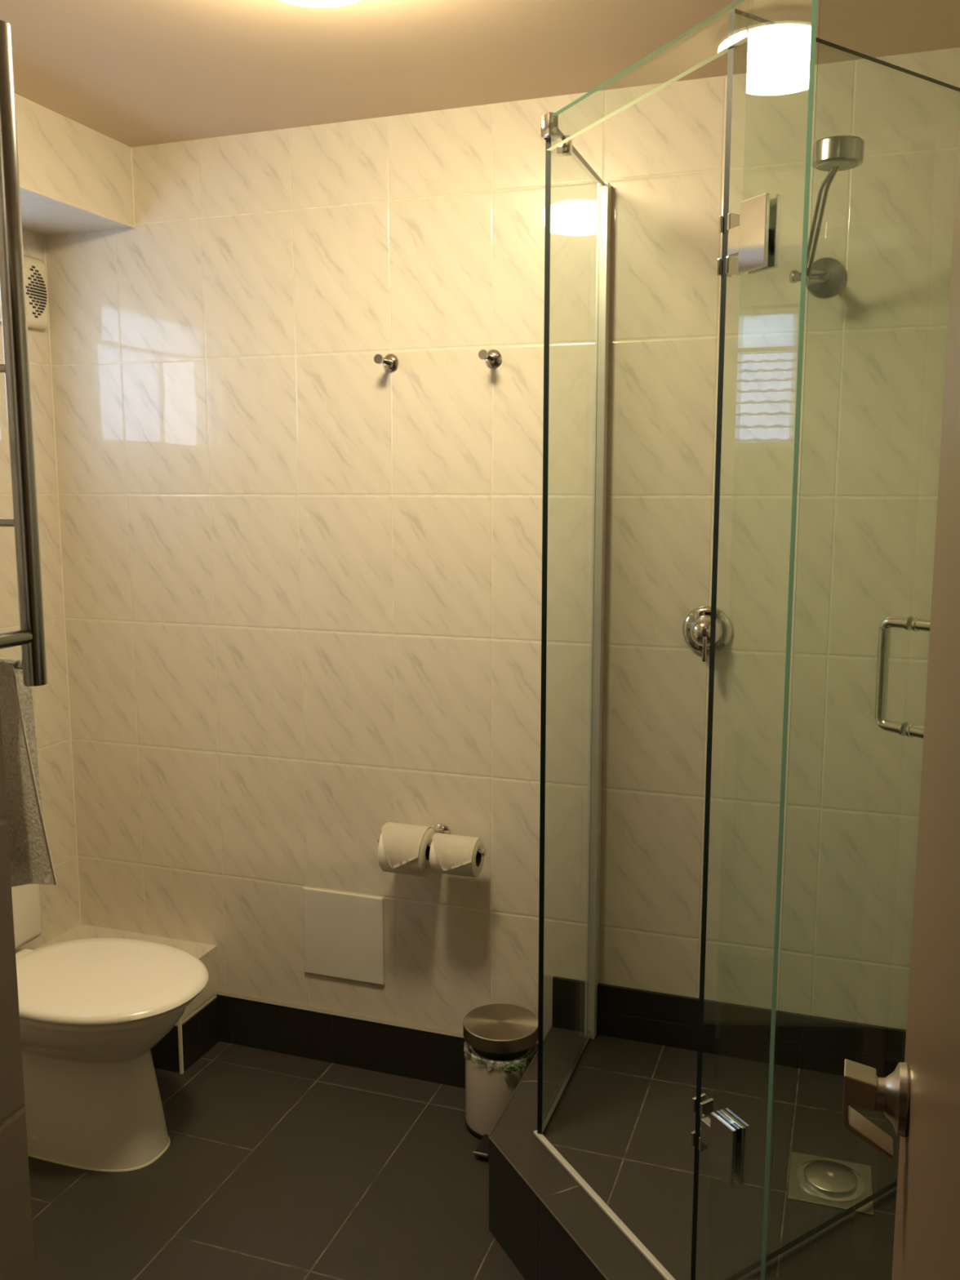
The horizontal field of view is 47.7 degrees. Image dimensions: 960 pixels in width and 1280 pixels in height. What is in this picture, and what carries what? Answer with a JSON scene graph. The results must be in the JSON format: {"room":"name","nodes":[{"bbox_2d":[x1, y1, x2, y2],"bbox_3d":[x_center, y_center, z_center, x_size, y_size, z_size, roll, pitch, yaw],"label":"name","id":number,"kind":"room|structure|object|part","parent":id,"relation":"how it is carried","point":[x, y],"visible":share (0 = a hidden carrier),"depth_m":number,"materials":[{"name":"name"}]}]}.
{"room":"bathroom","nodes":[
{"label":"bathroom","id":0,"kind":"room"},
{"bbox_2d":[0,710,35,1279],"bbox_3d":[-1.233,0.191,0.967,1.260,2.294,0.828,3,8,19],"label":"wall partition","id":1,"kind":"structure","parent":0,"point":[17,1262],"depth_m":1.18,"materials":[{"name":"grey tile"}]},
{"bbox_2d":[0,19,47,686],"bbox_3d":[-0.746,-0.302,1.224,0.519,0.700,0.103,3,8,19],"label":"towel rail","id":2,"kind":"object","parent":1,"relation":"attached to","point":[16,368],"visible":1,"depth_m":1.18,"materials":[{"name":"silver metal"}]},
{"bbox_2d":[0,657,57,886],"bbox_3d":[-0.691,0.154,1.308,0.458,0.285,0.039,3,8,19],"label":"hand towel","id":3,"kind":"object","parent":2,"relation":"hanging from","point":[30,857],"visible":0.9,"depth_m":1.25,"materials":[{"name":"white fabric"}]},
{"bbox_2d":[0,229,79,953],"bbox_3d":[-1.403,0.013,2.231,0.100,2.294,1.472,3,8,19],"label":"wall","id":4,"kind":"structure","parent":0,"point":[60,908],"depth_m":2.85,"materials":[{"name":"tile"}]},
{"bbox_2d":[0,254,48,329],"bbox_3d":[-1.135,-0.866,2.687,0.026,0.172,0.172,3,8,19],"label":"exhaust fan","id":5,"kind":"object","parent":4,"relation":"attached to","point":[35,273],"visible":0.52,"depth_m":2.72,"materials":[{"name":"beige plastic"}]},
{"bbox_2d":[25,265,46,318],"bbox_3d":[-1.124,-0.866,2.683,0.002,0.125,0.147,3,8,19],"label":"grille","id":6,"kind":"object","parent":5,"relation":"attached to","point":[35,275],"depth_m":2.72,"materials":[{"name":"plastic"}]},
{"bbox_2d":[19,147,135,924],"bbox_3d":[-1.224,-0.109,2.152,0.281,2.026,1.474,3,8,19],"label":"trim","id":7,"kind":"structure","parent":4,"relation":"attached to","point":[131,157],"depth_m":2.85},
{"bbox_2d":[14,93,133,235],"bbox_3d":[-1.225,-1.021,2.023,0.275,0.188,1.472,3,8,19],"label":"bulkhead","id":8,"kind":"structure","parent":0,"point":[61,157],"depth_m":2.49,"materials":[{"name":"tile"}]},
{"bbox_2d":[28,1041,524,1279],"bbox_3d":[-0.273,1.403,0.945,3.200,0.100,3.700,3,8,19],"label":"floor","id":9,"kind":"structure","parent":0,"point":[274,1166],"depth_m":2.30,"materials":[{"name":"grey tile"}]},
{"bbox_2d":[11,884,208,1172],"bbox_3d":[-0.941,0.753,2.439,0.699,0.771,0.400,3,8,19],"label":"toilet","id":10,"kind":"object","parent":9,"relation":"on","point":[92,1011],"visible":0.87,"depth_m":2.36,"materials":[{"name":"white ceramic"}]},
{"bbox_3d":[-0.845,0.771,2.408,0.458,0.017,0.364,3,8,19],"label":"seat","id":11,"kind":"part","parent":10,"relation":"part of","materials":[{"name":"white plastic"}]},
{"bbox_3d":[-0.842,0.749,2.404,0.489,0.026,0.388,3,8,19],"label":"lid","id":12,"kind":"part","parent":10,"relation":"part of","materials":[{"name":"white plastic"}]},
{"bbox_2d":[462,1004,537,1158],"bbox_3d":[0.038,1.008,2.485,0.175,0.254,0.243,3,8,19],"label":"pedal bin","id":13,"kind":"object","parent":9,"relation":"on","point":[500,1044],"visible":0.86,"depth_m":2.45,"materials":[{"name":"silver metal"}]},
{"bbox_3d":[0.049,0.893,2.501,0.175,0.032,0.175,3,8,19],"label":"lid","id":14,"kind":"part","parent":13,"relation":"part of","materials":[{"name":"metal"}]},
{"bbox_2d":[0,0,959,147],"bbox_3d":[-0.311,-1.058,1.254,2.700,0.100,2.500,3,8,19],"label":"ceiling","id":15,"kind":"structure","parent":0,"point":[132,73],"depth_m":2.06,"materials":[{"name":"paint"}]},
{"bbox_2d":[279,0,359,7],"bbox_3d":[-0.247,-1.009,1.600,0.206,0.091,0.206,3,8,19],"label":"ceiling light","id":16,"kind":"object","parent":15,"relation":"attached to","point":[314,3],"visible":1,"depth_m":1.66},
{"bbox_2d":[44,47,959,1043],"bbox_3d":[0.083,-0.030,2.543,2.700,2.294,0.100,3,8,19],"label":"wall","id":17,"kind":"structure","parent":0,"point":[302,574],"depth_m":2.47,"materials":[{"name":"tile"}]},
{"bbox_2d":[35,924,218,1026],"bbox_3d":[-0.936,0.945,2.890,0.440,0.265,0.178,3,8,19],"label":"wall ledge","id":18,"kind":"object","parent":17,"relation":"attached to","point":[206,953],"visible":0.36,"depth_m":2.89,"materials":[{"name":"tile"}]},
{"bbox_2d":[177,1017,183,1074],"bbox_3d":[-0.756,0.966,2.732,0.007,0.268,0.007,3,8,19],"label":"trim","id":19,"kind":"structure","parent":18,"relation":"attached to","point":[180,1021],"depth_m":2.74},
{"bbox_2d":[150,996,219,1073],"bbox_3d":[-0.842,1.020,2.860,0.244,0.125,0.172,3,8,19],"label":"baseboard","id":20,"kind":"structure","parent":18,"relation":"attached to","point":[200,1033],"depth_m":2.78,"materials":[{"name":"grey tile"}]},
{"bbox_2d":[216,991,465,1088],"bbox_3d":[-0.264,1.031,2.755,0.925,0.133,0.010,3,8,19],"label":"baseboard","id":21,"kind":"structure","parent":17,"relation":"attached to","point":[424,1055],"depth_m":2.78,"materials":[{"name":"grey tile"}]},
{"bbox_2d":[302,887,384,985],"bbox_3d":[-0.346,0.749,2.746,0.224,0.228,0.008,3,8,19],"label":"access panel","id":22,"kind":"object","parent":17,"relation":"attached to","point":[344,932],"visible":1,"depth_m":2.74,"materials":[{"name":"white plastic"}]},
{"bbox_2d":[373,353,399,371],"bbox_3d":[-0.217,-0.635,2.470,0.039,0.039,0.074,3,8,19],"label":"robe hook","id":23,"kind":"object","parent":17,"relation":"attached to","point":[390,362],"visible":1,"depth_m":2.49,"materials":[{"name":"silver metal"}]},
{"bbox_2d":[377,823,486,857],"bbox_3d":[-0.101,0.472,2.572,0.270,0.044,0.098,3,8,19],"label":"toilet roll holder","id":24,"kind":"object","parent":17,"relation":"attached to","point":[442,828],"visible":0.4,"depth_m":2.61,"materials":[{"name":"silver metal"}]},
{"bbox_2d":[377,822,435,876],"bbox_3d":[-0.171,0.493,2.555,0.106,0.117,0.122,3,8,19],"label":"toilet roll","id":25,"kind":"object","parent":24,"relation":"on","point":[402,849],"visible":0.95,"depth_m":2.51,"materials":[{"name":"paper"}]},
{"bbox_2d":[429,832,484,877],"bbox_3d":[-0.054,0.499,2.514,0.106,0.092,0.097,3,8,19],"label":"toilet roll","id":26,"kind":"object","parent":24,"relation":"on","point":[449,854],"visible":0.99,"depth_m":2.48,"materials":[{"name":"paper"}]},
{"bbox_2d":[478,349,502,367],"bbox_3d":[0.018,-0.624,2.389,0.039,0.039,0.074,3,8,19],"label":"robe hook","id":27,"kind":"object","parent":17,"relation":"attached to","point":[493,357],"visible":1,"depth_m":2.41,"materials":[{"name":"silver metal"}]},
{"bbox_2d":[488,1026,608,1279],"bbox_3d":[0.145,0.998,2.029,0.223,0.004,1.116,-1,8,-8],"label":"trim","id":28,"kind":"structure","parent":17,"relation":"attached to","point":[536,1053],"depth_m":2.02,"materials":[{"name":"metal"}]},
{"bbox_2d":[682,605,732,662],"bbox_3d":[0.482,-0.014,2.319,0.107,0.114,0.062,3,8,19],"label":"shower mixer","id":29,"kind":"object","parent":17,"relation":"attached to","point":[696,624],"visible":0.91,"depth_m":2.32,"materials":[{"name":"silver metal"}]},
{"bbox_3d":[0.477,0.018,2.303,0.009,0.055,0.022,3,8,19],"label":"lever","id":30,"kind":"part","parent":29,"relation":"part of","materials":[{"name":"silver metal"}]},
{"bbox_3d":[0.480,-0.017,2.314,0.068,0.068,0.047,3,8,19],"label":"knob","id":31,"kind":"part","parent":29,"relation":"part of","materials":[{"name":"silver metal"}]},
{"bbox_2d":[551,976,906,1077],"bbox_3d":[0.560,0.945,1.967,1.135,0.123,0.920,3,8,19],"label":"baseboard","id":32,"kind":"structure","parent":17,"relation":"attached to","point":[804,1042],"depth_m":2.44,"materials":[{"name":"grey tile"}]},
{"bbox_2d":[789,135,864,297],"bbox_3d":[0.635,-0.770,2.008,0.110,0.212,0.348,2,8,14],"label":"shower","id":33,"kind":"object","parent":17,"relation":"attached to","point":[832,154],"visible":0.95,"depth_m":1.94,"materials":[{"name":"silver metal"}]},
{"bbox_3d":[0.609,-0.699,2.088,0.022,0.024,0.024,0,8,0],"label":"clamp knob","id":34,"kind":"part","parent":33,"relation":"part of","materials":[{"name":"silver metal"}]},
{"bbox_3d":[0.617,-0.760,1.982,0.024,0.155,0.209,1,8,4],"label":"arm","id":35,"kind":"part","parent":33,"relation":"part of","materials":[{"name":"silver metal"}]},
{"bbox_3d":[0.688,-0.725,2.163,0.078,0.078,0.030,3,8,19],"label":"wall plate","id":36,"kind":"part","parent":33,"relation":"part of","materials":[{"name":"silver metal"}]},
{"bbox_2d":[488,1026,900,1279],"bbox_3d":[0.545,1.111,1.948,1.135,0.200,1.010,3,8,19],"label":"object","id":37,"kind":"structure","parent":0,"point":[624,1120],"depth_m":2.06,"materials":[{"name":"grey tile"}]},
{"bbox_2d":[533,0,959,1279],"bbox_3d":[0.509,0.071,1.783,0.542,1.906,1.396,-4,9,-26],"label":"shower enclosure","id":38,"kind":"object","parent":37,"relation":"on","point":[752,235],"visible":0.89,"depth_m":1.79,"materials":[{"name":"clear glass"}]},
{"bbox_3d":[0.186,0.012,2.202,0.010,1.894,0.413,3,8,19],"label":"return panel","id":39,"kind":"part","parent":38,"relation":"part of","materials":[{"name":"clear glass"}]},
{"bbox_3d":[0.234,-0.839,1.636,0.010,0.052,0.529,-4,9,-26],"label":"header panel","id":40,"kind":"part","parent":38,"relation":"part of","materials":[{"name":"clear glass"}]},
{"bbox_3d":[0.354,0.745,1.586,0.006,0.090,0.052,-4,9,-26],"label":"hinge plate","id":41,"kind":"part","parent":38,"relation":"part of","materials":[{"name":"silver metal"}]},
{"bbox_3d":[0.369,0.744,1.593,0.006,0.090,0.052,-4,9,-26],"label":"hinge plate","id":42,"kind":"part","parent":38,"relation":"part of","materials":[{"name":"silver metal"}]},
{"bbox_3d":[0.355,-0.526,1.407,0.006,0.090,0.052,-4,9,-26],"label":"hinge plate","id":43,"kind":"part","parent":38,"relation":"part of","materials":[{"name":"silver metal"}]},
{"bbox_3d":[0.370,-0.527,1.414,0.006,0.090,0.052,-4,9,-26],"label":"hinge plate","id":44,"kind":"part","parent":38,"relation":"part of","materials":[{"name":"silver metal"}]},
{"bbox_3d":[0.374,0.114,1.475,0.008,1.894,0.117,-4,9,-26],"label":"hinge panel","id":45,"kind":"part","parent":38,"relation":"part of","materials":[{"name":"clear glass"}]},
{"bbox_3d":[0.675,0.135,1.325,0.571,1.894,0.008,3,8,19],"label":"panel","id":46,"kind":"part","parent":38,"relation":"part of","materials":[{"name":"clear glass"}]},
{"bbox_3d":[0.552,0.080,1.708,0.535,1.880,0.010,-5,10,-34],"label":"door","id":47,"kind":"part","parent":38,"relation":"part of","materials":[{"name":"clear glass"}]},
{"bbox_3d":[0.704,0.058,1.851,0.020,0.200,0.059,-5,10,-34],"label":"pull handle","id":48,"kind":"part","parent":38,"relation":"part of","materials":[{"name":"silver metal"}]},
{"bbox_2d":[897,721,908,736],"bbox_3d":[0.719,0.151,1.842,0.025,0.025,0.005,-5,10,-34],"label":"washer","id":49,"kind":"object","parent":38,"relation":"in","point":[903,727],"depth_m":1.84,"materials":[{"name":"silver metal"}]},
{"bbox_2d":[904,616,914,631],"bbox_3d":[0.719,-0.028,1.817,0.025,0.025,0.005,-5,10,-34],"label":"washer","id":50,"kind":"object","parent":38,"relation":"in","point":[909,620],"depth_m":1.81,"materials":[{"name":"silver metal"}]},
{"bbox_2d":[905,722,915,737],"bbox_3d":[0.728,0.152,1.830,0.025,0.025,0.005,-5,10,-34],"label":"washer","id":51,"kind":"object","parent":38,"relation":"in","point":[909,727],"depth_m":1.82,"materials":[{"name":"silver metal"}]},
{"bbox_2d":[911,617,921,631],"bbox_3d":[0.728,-0.026,1.804,0.025,0.025,0.005,-5,10,-34],"label":"washer","id":52,"kind":"object","parent":38,"relation":"in","point":[917,621],"depth_m":1.80,"materials":[{"name":"silver metal"}]},
{"bbox_3d":[0.743,0.066,1.795,0.020,0.200,0.059,-5,10,-34],"label":"pull handle","id":53,"kind":"part","parent":38,"relation":"part of","materials":[{"name":"silver metal"}]},
{"bbox_2d":[787,1151,873,1215],"bbox_3d":[0.647,0.994,2.003,0.148,0.016,0.148,3,8,19],"label":"floor drain","id":54,"kind":"object","parent":37,"relation":"on","point":[815,1180],"visible":1,"depth_m":1.99,"materials":[{"name":"metal"}]},
{"bbox_3d":[-0.111,0.315,0.093,1.440,2.294,0.100,3,8,19],"label":"wall","id":55,"kind":"structure","parent":0,"visible":0},
{"bbox_2d":[842,125,959,1279],"bbox_3d":[0.199,0.384,0.483,0.082,2.032,0.785,3,8,19],"label":"door","id":56,"kind":"structure","parent":55,"relation":"in","point":[921,1098],"depth_m":0.66,"materials":[{"name":"beige paint"}]},
{"bbox_3d":[0.285,0.344,0.796,0.036,0.060,0.026,3,8,19],"label":"lever","id":57,"kind":"part","parent":56,"relation":"part of","materials":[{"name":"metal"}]},
{"bbox_3d":[0.299,0.333,0.790,0.024,0.051,0.051,3,8,19],"label":"handle","id":58,"kind":"part","parent":56,"relation":"part of","materials":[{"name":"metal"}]}
]}

